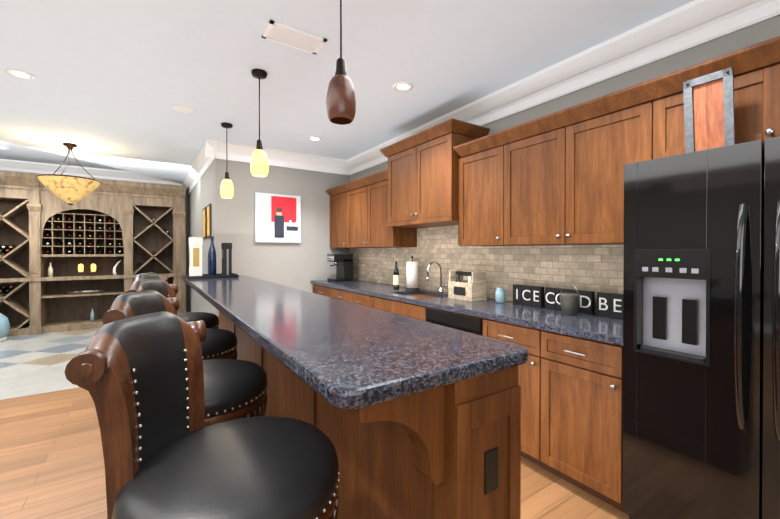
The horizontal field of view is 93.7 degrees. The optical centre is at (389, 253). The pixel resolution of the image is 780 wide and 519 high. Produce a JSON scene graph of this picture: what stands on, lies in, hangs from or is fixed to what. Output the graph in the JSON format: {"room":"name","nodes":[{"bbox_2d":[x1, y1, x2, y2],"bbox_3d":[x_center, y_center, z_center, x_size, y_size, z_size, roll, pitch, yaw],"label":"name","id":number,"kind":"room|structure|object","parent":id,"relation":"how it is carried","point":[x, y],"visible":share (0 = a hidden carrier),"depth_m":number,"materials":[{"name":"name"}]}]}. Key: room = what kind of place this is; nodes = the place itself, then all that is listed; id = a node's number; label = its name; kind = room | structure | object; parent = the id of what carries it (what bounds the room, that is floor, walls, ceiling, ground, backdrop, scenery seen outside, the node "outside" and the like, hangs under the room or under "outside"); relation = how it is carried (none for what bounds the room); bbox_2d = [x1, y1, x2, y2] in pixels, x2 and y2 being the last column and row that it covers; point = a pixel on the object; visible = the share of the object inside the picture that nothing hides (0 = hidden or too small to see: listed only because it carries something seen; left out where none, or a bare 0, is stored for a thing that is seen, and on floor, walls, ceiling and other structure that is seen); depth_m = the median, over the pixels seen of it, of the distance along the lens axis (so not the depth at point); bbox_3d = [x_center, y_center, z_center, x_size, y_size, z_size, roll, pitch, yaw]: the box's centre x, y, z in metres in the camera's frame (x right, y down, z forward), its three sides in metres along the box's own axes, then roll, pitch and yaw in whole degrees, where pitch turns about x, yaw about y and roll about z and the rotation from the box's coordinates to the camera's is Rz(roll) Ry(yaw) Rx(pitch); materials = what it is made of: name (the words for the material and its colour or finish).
{"room":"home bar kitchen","nodes":[
{"label":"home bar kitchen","id":0,"kind":"room"},
{"bbox_2d":[0,328,98,399],"bbox_3d":[-5.287,1.337,4.425,5.320,0.080,3.949,0,0,-34],"label":"floor","id":1,"kind":"structure","parent":0,"point":[33,364],"depth_m":4.43,"materials":[{"name":"white tile"}]},
{"bbox_2d":[0,313,9,341],"bbox_3d":[-5.859,1.015,5.357,0.410,0.550,0.410,0,0,-34],"label":"demijohn","id":2,"kind":"object","parent":1,"relation":"on","point":[4,326],"visible":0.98,"depth_m":5.38,"materials":[{"name":"blue glass"}]},
{"bbox_2d":[0,170,185,336],"bbox_3d":[-5.237,0.010,6.288,2.988,2.550,0.576,0,0,-34],"label":"wine rack","id":3,"kind":"object","parent":1,"relation":"on","point":[81,264],"visible":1,"depth_m":6.31,"materials":[{"name":"brown wood"}]},
{"bbox_2d":[0,140,125,170],"bbox_3d":[-4.858,-1.557,3.623,5.469,0.120,5.728,0,0,-34],"label":"ceiling","id":4,"kind":"structure","parent":0,"point":[19,152],"depth_m":5.76,"materials":[{"name":"white paint"}]},
{"bbox_2d":[185,190,188,311],"bbox_3d":[-6.399,-0.113,5.957,5.470,2.800,0.150,0,0,-34],"label":"wall","id":5,"kind":"structure","parent":0,"point":[187,249],"depth_m":7.39,"materials":[{"name":"grey paint"}]},
{"bbox_2d":[0,159,179,184],"bbox_3d":[-6.262,-1.339,5.878,5.320,0.344,0.120,0,0,-34],"label":"crown molding","id":6,"kind":"structure","parent":5,"relation":"attached to","point":[5,164],"depth_m":6.40,"materials":[{"name":"white wood"}]},
{"bbox_2d":[180,138,219,193],"bbox_3d":[-3.082,-1.264,5.788,0.115,0.194,3.506,0,0,-34],"label":"crown molding","id":7,"kind":"structure","parent":5,"relation":"attached to","point":[206,155],"depth_m":5.13,"materials":[{"name":"white wood"}]},
{"bbox_2d":[188,158,349,317],"bbox_3d":[-2.320,-0.042,6.545,1.980,2.650,3.680,0,0,-34],"label":"wall","id":8,"kind":"structure","parent":0,"point":[302,264],"depth_m":4.94,"materials":[{"name":"grey paint"}]},
{"bbox_2d":[203,207,205,238],"bbox_3d":[-2.642,-0.428,5.213,0.022,0.440,0.320,0,0,-34],"label":"framed picture","id":9,"kind":"object","parent":8,"relation":"attached to","point":[204,209],"depth_m":5.15},
{"bbox_2d":[206,204,211,238],"bbox_3d":[-2.398,-0.425,4.847,0.022,0.440,0.280,0,0,-34],"label":"framed picture","id":10,"kind":"object","parent":8,"relation":"attached to","point":[207,222],"depth_m":4.81},
{"bbox_2d":[255,192,300,242],"bbox_3d":[-1.483,-0.466,4.865,0.600,0.640,0.032,0,0,-34],"label":"painting","id":11,"kind":"object","parent":8,"relation":"attached to","point":[278,218],"visible":0.98,"depth_m":4.84,"materials":[{"name":"paper"}]},
{"bbox_2d":[216,140,343,174],"bbox_3d":[-1.378,-1.258,4.883,1.680,0.194,0.115,0,0,-34],"label":"crown molding","id":12,"kind":"structure","parent":8,"relation":"attached to","point":[235,151],"depth_m":4.87,"materials":[{"name":"white wood"}]},
{"bbox_2d":[0,387,628,518],"bbox_3d":[-1.240,1.366,0.114,7.300,0.080,8.251,0,0,-34],"label":"floor","id":13,"kind":"structure","parent":0,"point":[52,465],"depth_m":2.18,"materials":[{"name":"brown wood"}]},
{"bbox_2d":[131,272,219,328],"bbox_3d":[-1.658,0.731,2.880,0.581,1.156,0.517,0,0,-4],"label":"stool","id":14,"kind":"object","parent":13,"relation":"on","point":[210,320],"visible":0.17,"depth_m":2.85,"materials":[{"name":"black leather"}]},
{"bbox_2d":[125,278,237,359],"bbox_3d":[-1.241,0.735,2.237,0.581,1.156,0.517,0,0,4],"label":"stool","id":15,"kind":"object","parent":13,"relation":"on","point":[219,344],"visible":0.25,"depth_m":2.19,"materials":[{"name":"black leather"}]},
{"bbox_2d":[102,290,267,425],"bbox_3d":[-0.819,0.740,1.544,0.581,1.156,0.517,0,0,1],"label":"stool","id":16,"kind":"object","parent":13,"relation":"on","point":[234,388],"visible":0.31,"depth_m":1.46,"materials":[{"name":"black leather"}]},
{"bbox_2d":[65,311,339,518],"bbox_3d":[-0.419,0.744,0.937,0.581,1.156,0.517,0,0,8],"label":"stool","id":17,"kind":"object","parent":13,"relation":"on","point":[168,453],"visible":1,"depth_m":0.86,"materials":[{"name":"black leather"}]},
{"bbox_2d":[313,285,329,296],"bbox_3d":[-0.638,0.859,4.983,0.604,0.870,0.787,0,0,-34],"label":"drawer","id":18,"kind":"object","parent":13,"relation":"on","point":[317,289],"depth_m":4.87,"materials":[{"name":"brown wood"}]},
{"bbox_2d":[330,289,345,300],"bbox_3d":[-0.328,0.862,4.517,0.604,0.870,0.568,0,0,-34],"label":"drawer","id":19,"kind":"object","parent":13,"relation":"on","point":[340,294],"depth_m":4.44,"materials":[{"name":"brown wood"}]},
{"bbox_2d":[183,275,527,518],"bbox_3d":[-0.871,0.783,2.412,0.600,1.055,3.720,0,0,-34],"label":"bar","id":20,"kind":"object","parent":13,"relation":"on","point":[411,418],"visible":0.9,"depth_m":1.01,"materials":[{"name":"brown wood"}]},
{"bbox_2d":[185,273,238,279],"bbox_3d":[-1.814,0.231,3.727,0.455,0.030,0.320,0,0,-34],"label":"tray","id":21,"kind":"object","parent":20,"relation":"on","point":[206,276],"visible":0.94,"depth_m":3.61,"materials":[{"name":"black plastic"}]},
{"bbox_2d":[189,236,202,275],"bbox_3d":[-1.923,0.030,3.617,0.111,0.407,0.106,0,0,-34],"label":"gift box","id":22,"kind":"object","parent":21,"relation":"on","point":[195,254],"visible":0.85,"depth_m":3.58,"materials":[{"name":"white cardboard"}]},
{"bbox_2d":[208,236,216,275],"bbox_3d":[-1.812,0.028,3.727,0.080,0.410,0.078,0,0,-34],"label":"bottle","id":23,"kind":"object","parent":21,"relation":"on","point":[212,263],"visible":0.88,"depth_m":3.70,"materials":[{"name":"blue glass"}]},
{"bbox_2d":[221,243,231,274],"bbox_3d":[-1.694,0.062,3.793,0.086,0.342,0.106,0,0,-34],"label":"gift box","id":24,"kind":"object","parent":21,"relation":"on","point":[226,248],"visible":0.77,"depth_m":3.75,"materials":[{"name":"metal"}]},
{"bbox_2d":[346,293,365,305],"bbox_3d":[-0.080,0.864,4.142,0.604,0.870,0.568,0,0,-34],"label":"base cabinet","id":25,"kind":"object","parent":13,"relation":"on","point":[357,298],"depth_m":4.05,"materials":[{"name":"brown wood"}]},
{"bbox_2d":[366,297,417,318],"bbox_3d":[0.277,0.868,3.604,0.604,0.870,0.959,0,0,-34],"label":"base cabinet","id":26,"kind":"object","parent":13,"relation":"on","point":[396,307],"depth_m":3.45,"materials":[{"name":"brown wood"}]},
{"bbox_2d":[418,305,477,334],"bbox_3d":[0.711,0.872,2.950,0.604,0.870,0.728,0,0,-34],"label":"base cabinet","id":27,"kind":"object","parent":13,"relation":"on","point":[459,321],"depth_m":2.79,"materials":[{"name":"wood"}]},
{"bbox_2d":[478,317,525,457],"bbox_3d":[1.020,0.876,2.484,0.604,0.870,0.509,0,0,-34],"label":"base cabinet","id":28,"kind":"object","parent":13,"relation":"on","point":[515,334],"depth_m":2.31,"materials":[{"name":"brown wood"}]},
{"bbox_2d":[526,329,628,514],"bbox_3d":[1.241,0.878,2.150,0.604,0.870,0.529,0,0,-34],"label":"base cabinet","id":29,"kind":"object","parent":13,"relation":"on","point":[570,376],"depth_m":1.98,"materials":[{"name":"brown wood"}]},
{"bbox_2d":[310,277,622,344],"bbox_3d":[0.261,0.413,3.613,0.617,0.040,4.058,0,0,-34],"label":"countertop","id":30,"kind":"structure","parent":29,"relation":"on","point":[593,327],"depth_m":2.52,"materials":[{"name":"grey stone"}]},
{"bbox_2d":[327,254,352,281],"bbox_3d":[-0.709,0.197,5.083,0.314,0.370,0.240,0,0,-34],"label":"espresso machine","id":31,"kind":"object","parent":30,"relation":"on","point":[343,263],"visible":1,"depth_m":5.02,"materials":[{"name":"black plastic"}]},
{"bbox_2d":[393,261,398,288],"bbox_3d":[0.071,0.239,4.065,0.069,0.300,0.069,0,0,-34],"label":"bottle","id":32,"kind":"object","parent":30,"relation":"on","point":[396,279],"visible":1,"depth_m":4.04,"materials":[{"name":"black glass"}]},
{"bbox_2d":[405,256,418,289],"bbox_3d":[0.239,0.208,3.936,0.150,0.363,0.148,0,0,-34],"label":"paper towel","id":33,"kind":"object","parent":30,"relation":"on","point":[412,275],"visible":1,"depth_m":3.88,"materials":[{"name":"white paper"}]},
{"bbox_2d":[406,293,437,296],"bbox_3d":[0.316,0.532,3.533,0.404,0.222,0.624,0,0,-34],"label":"sink","id":34,"kind":"object","parent":30,"relation":"in","point":[407,294],"depth_m":3.75,"materials":[{"name":"silver metal"}]},
{"bbox_2d":[427,261,447,292],"bbox_3d":[0.467,0.234,3.586,0.210,0.316,0.128,0,0,-34],"label":"faucet","id":35,"kind":"object","parent":30,"relation":"on","point":[441,286],"visible":1,"depth_m":3.64,"materials":[{"name":"silver metal"}]},
{"bbox_2d":[448,270,486,301],"bbox_3d":[0.667,0.275,3.164,0.182,0.240,0.280,0,0,-34],"label":"caddy","id":36,"kind":"object","parent":30,"relation":"on","point":[460,288],"visible":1,"depth_m":3.08,"materials":[{"name":"beige wood"}]},
{"bbox_2d":[495,287,505,302],"bbox_3d":[0.892,0.336,2.954,0.080,0.120,0.078,0,0,-34],"label":"glass jar","id":37,"kind":"object","parent":30,"relation":"on","point":[500,294],"visible":1,"depth_m":2.92,"materials":[{"name":"blue glass"}]},
{"bbox_2d":[513,284,542,306],"bbox_3d":[1.057,0.322,2.803,0.042,0.150,0.249,0,0,-34],"label":"block","id":38,"kind":"object","parent":30,"relation":"on","point":[527,295],"depth_m":2.78,"materials":[{"name":"black wood"}]},
{"bbox_2d":[543,287,593,314],"bbox_3d":[1.236,0.324,2.533,0.042,0.150,0.333,0,0,-34],"label":"block","id":39,"kind":"object","parent":30,"relation":"on","point":[585,304],"depth_m":2.51,"materials":[{"name":"black wood"}]},
{"bbox_2d":[559,284,579,315],"bbox_3d":[1.176,0.299,2.398,0.122,0.203,0.126,0,0,-34],"label":"bucket","id":40,"kind":"object","parent":30,"relation":"on","point":[569,303],"visible":1,"depth_m":2.36,"materials":[{"name":"metal"}]},
{"bbox_2d":[594,291,622,318],"bbox_3d":[1.438,0.326,2.227,0.042,0.150,0.333,0,0,-34],"label":"block","id":41,"kind":"object","parent":30,"relation":"on","point":[610,305],"depth_m":2.29,"materials":[{"name":"black wood"}]},
{"bbox_2d":[623,136,779,518],"bbox_3d":[1.595,0.447,1.510,0.716,1.740,0.915,0,0,-34],"label":"fridge","id":42,"kind":"object","parent":13,"relation":"on","point":[701,357],"visible":1,"depth_m":1.48,"materials":[{"name":"black metal"}]},
{"bbox_2d":[683,67,734,152],"bbox_3d":[1.433,-0.608,1.645,0.067,0.379,0.172,0,0,-34],"label":"picture frame","id":43,"kind":"object","parent":42,"relation":"on","point":[709,119],"visible":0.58,"depth_m":1.64,"materials":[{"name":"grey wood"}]},
{"bbox_2d":[0,0,693,183],"bbox_3d":[-2.278,-1.468,1.524,7.450,0.270,12.080,0,0,-34],"label":"ceiling","id":44,"kind":"structure","parent":0,"point":[112,83],"depth_m":2.61,"materials":[{"name":"white paint"}]},
{"bbox_2d":[5,68,35,79],"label":"recessed light","id":45,"kind":"object","parent":44,"relation":"in","point":[14,72],"depth_m":2.73,"materials":[{"name":"beige"}]},
{"bbox_2d":[36,143,101,204],"bbox_3d":[-3.966,-0.975,4.535,0.624,0.754,0.625,0,0,-34],"label":"pendant light","id":46,"kind":"object","parent":44,"relation":"hanging from","point":[69,189],"visible":1,"depth_m":4.41,"materials":[{"name":"beige glass"}]},
{"bbox_2d":[171,105,195,113],"bbox_3d":[-1.928,-1.343,3.413,0.200,0.006,0.200,0,0,-34],"label":"ceiling speaker","id":47,"kind":"object","parent":44,"relation":"attached to","point":[183,109],"visible":1,"depth_m":3.40},
{"bbox_2d":[220,122,233,197],"bbox_3d":[-1.702,-0.966,3.817,0.128,0.764,0.126,0,0,-34],"label":"pendant light","id":48,"kind":"object","parent":44,"relation":"hanging from","point":[226,190],"visible":1,"depth_m":3.78,"materials":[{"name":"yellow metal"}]},
{"bbox_2d":[250,69,268,176],"bbox_3d":[-0.967,-0.958,2.708,0.128,0.764,0.126,0,0,-34],"label":"pendant light","id":49,"kind":"object","parent":44,"relation":"hanging from","point":[259,166],"visible":1,"depth_m":2.67,"materials":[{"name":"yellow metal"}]},
{"bbox_2d":[262,20,326,54],"bbox_3d":[-0.591,-1.332,2.265,0.350,0.012,0.190,0,0,-34],"label":"ceiling vent","id":50,"kind":"object","parent":44,"relation":"in","point":[280,33],"visible":0.96,"depth_m":2.25,"materials":[{"name":"white metal"}]},
{"bbox_2d":[308,136,321,140],"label":"recessed light","id":51,"kind":"object","parent":44,"relation":"in","point":[314,138],"depth_m":4.29,"materials":[{"name":"beige"}]},
{"bbox_2d":[326,0,355,124],"bbox_3d":[-0.210,-0.950,1.567,0.128,0.764,0.126,0,0,-34],"label":"pendant light","id":52,"kind":"object","parent":44,"relation":"hanging from","point":[340,104],"visible":1,"depth_m":1.53,"materials":[{"name":"brown metal"}]},
{"bbox_2d":[393,82,412,90],"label":"recessed light","id":53,"kind":"object","parent":44,"relation":"in","point":[402,86],"depth_m":2.93,"materials":[{"name":"beige"}]},
{"bbox_2d":[350,15,779,247],"bbox_3d":[1.781,-0.011,2.017,0.150,2.650,8.400,0,0,-34],"label":"wall","id":54,"kind":"structure","parent":0,"point":[765,30],"depth_m":2.22,"materials":[{"name":"grey paint"}]},
{"bbox_2d":[327,188,341,247],"bbox_3d":[-0.572,-0.482,5.125,0.327,0.810,0.606,0,0,-34],"label":"upper cabinet","id":55,"kind":"object","parent":54,"relation":"attached to","point":[335,193],"depth_m":5.11,"materials":[{"name":"brown wood"}]},
{"bbox_2d":[342,172,417,247],"bbox_3d":[-0.150,-0.478,4.488,0.327,0.810,1.156,0,0,-34],"label":"upper cabinet","id":56,"kind":"object","parent":54,"relation":"attached to","point":[364,225],"depth_m":4.33,"materials":[{"name":"brown wood"}]},
{"bbox_2d":[386,120,485,227],"bbox_3d":[0.412,-0.702,3.577,0.397,0.770,0.981,0,0,-34],"label":"upper cabinet","id":57,"kind":"object","parent":54,"relation":"attached to","point":[422,172],"depth_m":3.33,"materials":[{"name":"brown wood"}]},
{"bbox_2d":[454,136,493,245],"bbox_3d":[0.860,-0.468,2.966,0.327,0.810,0.535,0,0,-34],"label":"upper cabinet","id":58,"kind":"object","parent":54,"relation":"attached to","point":[475,222],"depth_m":2.93,"materials":[{"name":"brown wood"}]},
{"bbox_2d":[344,0,779,175],"bbox_3d":[1.629,-1.238,1.998,0.116,0.194,8.250,0,0,-34],"label":"crown molding","id":59,"kind":"structure","parent":54,"relation":"attached to","point":[694,23],"depth_m":2.32,"materials":[{"name":"white wood"}]},
{"bbox_2d":[494,84,645,245],"bbox_3d":[1.223,-0.464,2.418,0.327,0.810,1.012,0,0,-34],"label":"upper cabinet","id":60,"kind":"object","parent":54,"relation":"attached to","point":[556,178],"depth_m":2.27,"materials":[{"name":"brown wood"}]},
{"bbox_2d":[646,40,779,159],"bbox_3d":[1.762,-0.661,1.604,0.327,0.405,0.938,0,0,-34],"label":"upper cabinet","id":61,"kind":"object","parent":54,"relation":"attached to","point":[756,72],"depth_m":1.63,"materials":[{"name":"brown wood"}]}
]}

